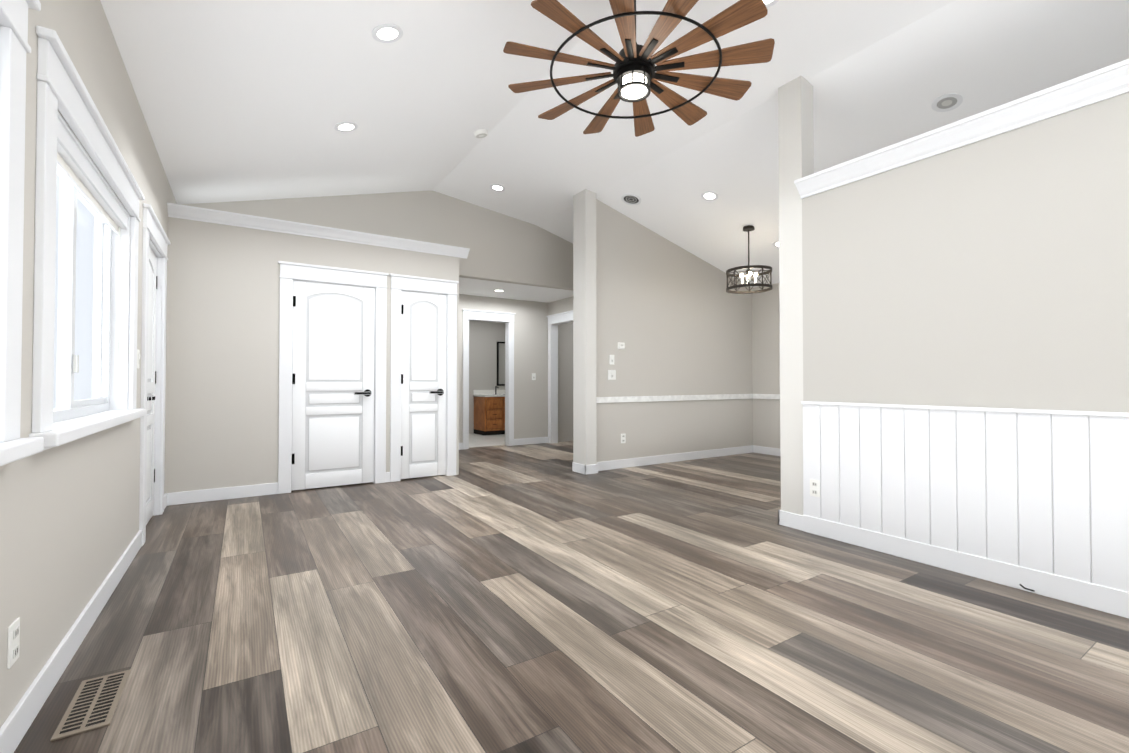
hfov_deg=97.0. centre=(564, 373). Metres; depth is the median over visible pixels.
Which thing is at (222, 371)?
wall
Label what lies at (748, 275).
drum chandelier
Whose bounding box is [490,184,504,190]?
recessed light
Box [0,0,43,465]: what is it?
window
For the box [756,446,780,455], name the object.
baseboard
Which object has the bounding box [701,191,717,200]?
recessed light
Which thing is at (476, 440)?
bathroom tile floor
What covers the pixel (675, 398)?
trim
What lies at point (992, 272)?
wall
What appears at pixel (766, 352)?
wall
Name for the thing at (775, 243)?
recessed light
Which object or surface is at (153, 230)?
door frame
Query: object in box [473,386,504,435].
vanity cabinet
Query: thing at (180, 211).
crown molding
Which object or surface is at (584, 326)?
column
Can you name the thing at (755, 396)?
trim
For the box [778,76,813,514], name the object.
column
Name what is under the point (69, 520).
wall
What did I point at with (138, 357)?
light switch
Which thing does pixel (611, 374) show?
light switch
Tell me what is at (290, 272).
door frame
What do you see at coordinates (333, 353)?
closet door
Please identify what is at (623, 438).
outlet
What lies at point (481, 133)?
smoke detector
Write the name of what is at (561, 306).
wall
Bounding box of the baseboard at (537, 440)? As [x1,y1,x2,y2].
[514,437,547,444]
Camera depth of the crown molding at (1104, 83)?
2.62 m
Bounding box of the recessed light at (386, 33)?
[372,24,402,42]
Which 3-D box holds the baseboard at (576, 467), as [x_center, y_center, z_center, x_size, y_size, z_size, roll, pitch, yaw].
[0.181,1.076,5.700,0.044,0.105,0.264,1,-1,-33]
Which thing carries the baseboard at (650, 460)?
attached to the wall at (675, 319)
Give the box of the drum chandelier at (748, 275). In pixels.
[726,225,772,293]
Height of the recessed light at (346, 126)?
0.051 m
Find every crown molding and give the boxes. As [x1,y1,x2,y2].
[167,202,469,258]
[794,59,1128,198]
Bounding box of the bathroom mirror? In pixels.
[497,342,504,385]
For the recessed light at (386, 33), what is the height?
0.051 m
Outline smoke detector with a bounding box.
[473,129,487,137]
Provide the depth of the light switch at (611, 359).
5.93 m
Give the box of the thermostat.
[618,342,624,348]
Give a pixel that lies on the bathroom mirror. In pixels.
(500, 363)
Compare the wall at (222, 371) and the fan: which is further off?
the wall at (222, 371)
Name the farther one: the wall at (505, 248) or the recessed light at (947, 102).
the wall at (505, 248)
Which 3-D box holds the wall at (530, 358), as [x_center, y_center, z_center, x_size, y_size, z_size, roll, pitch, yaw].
[-0.404,-0.020,8.480,4.423,2.380,0.120,1,-1,-33]
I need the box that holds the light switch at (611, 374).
[608,370,615,379]
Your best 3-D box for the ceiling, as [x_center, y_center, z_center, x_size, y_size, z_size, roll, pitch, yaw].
[0.649,-1.832,4.341,7.150,1.120,12.470,1,-1,-33]
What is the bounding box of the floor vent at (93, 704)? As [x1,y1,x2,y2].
[50,669,130,740]
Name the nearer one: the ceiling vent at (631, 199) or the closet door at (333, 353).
the closet door at (333, 353)
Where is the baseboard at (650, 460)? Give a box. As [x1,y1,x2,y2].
[592,445,755,472]
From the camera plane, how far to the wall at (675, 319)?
6.41 m
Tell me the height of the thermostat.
0.085 m
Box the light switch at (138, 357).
[137,349,139,368]
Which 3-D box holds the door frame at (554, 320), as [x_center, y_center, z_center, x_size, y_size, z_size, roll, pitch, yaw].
[0.025,0.088,8.088,0.160,2.153,0.982,1,-1,-33]
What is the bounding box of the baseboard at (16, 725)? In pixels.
[0,530,141,752]
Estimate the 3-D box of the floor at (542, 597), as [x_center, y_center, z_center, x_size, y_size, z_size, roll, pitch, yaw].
[0.649,1.168,4.296,7.150,0.120,12.470,1,-1,-33]
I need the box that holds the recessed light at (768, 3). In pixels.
[763,0,778,7]
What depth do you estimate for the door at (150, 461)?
3.74 m
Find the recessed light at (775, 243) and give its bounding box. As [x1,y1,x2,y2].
[773,241,778,247]
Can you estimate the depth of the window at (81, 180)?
2.15 m
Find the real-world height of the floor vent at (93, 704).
0.007 m
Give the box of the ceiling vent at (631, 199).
[621,194,640,204]
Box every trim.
[596,394,752,402]
[753,394,779,398]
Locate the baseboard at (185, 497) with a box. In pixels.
[164,482,277,508]
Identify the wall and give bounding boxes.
[0,0,176,727]
[165,217,458,492]
[181,190,572,290]
[459,294,572,442]
[548,296,572,320]
[596,199,752,461]
[752,283,779,448]
[802,92,1128,412]
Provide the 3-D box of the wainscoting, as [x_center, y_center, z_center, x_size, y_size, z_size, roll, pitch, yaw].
[2.972,0.613,1.446,0.030,0.905,4.850,1,-1,-33]
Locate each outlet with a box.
[7,617,19,668]
[621,433,625,442]
[810,479,819,497]
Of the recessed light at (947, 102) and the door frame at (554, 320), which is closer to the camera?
the recessed light at (947, 102)
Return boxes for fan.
[503,0,774,136]
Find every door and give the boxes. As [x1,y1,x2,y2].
[146,247,156,524]
[291,280,374,490]
[401,291,445,478]
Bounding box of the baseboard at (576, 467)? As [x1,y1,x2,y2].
[572,462,591,474]
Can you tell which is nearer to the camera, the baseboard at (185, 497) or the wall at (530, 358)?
the baseboard at (185, 497)
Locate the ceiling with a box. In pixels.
[100,0,1128,302]
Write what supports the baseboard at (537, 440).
attached to the wall at (530, 358)
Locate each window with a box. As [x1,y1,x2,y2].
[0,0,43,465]
[29,26,145,450]
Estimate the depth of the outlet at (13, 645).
1.41 m
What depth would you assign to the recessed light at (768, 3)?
2.96 m
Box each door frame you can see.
[139,203,170,546]
[278,261,458,493]
[462,309,515,448]
[546,310,572,443]
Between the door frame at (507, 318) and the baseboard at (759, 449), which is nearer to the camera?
the baseboard at (759, 449)
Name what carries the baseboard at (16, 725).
attached to the wall at (69, 520)
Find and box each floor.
[14,441,1128,752]
[469,433,504,447]
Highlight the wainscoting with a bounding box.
[801,401,1128,617]
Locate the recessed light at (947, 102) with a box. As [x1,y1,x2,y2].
[931,93,962,111]
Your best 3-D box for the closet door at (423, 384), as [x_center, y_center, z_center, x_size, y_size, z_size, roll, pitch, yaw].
[-1.512,0.117,5.389,0.494,1.990,0.108,1,-1,-33]
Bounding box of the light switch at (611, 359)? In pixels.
[609,355,613,364]
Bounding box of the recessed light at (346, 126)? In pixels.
[334,122,357,131]
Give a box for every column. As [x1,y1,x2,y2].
[573,189,596,464]
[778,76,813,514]

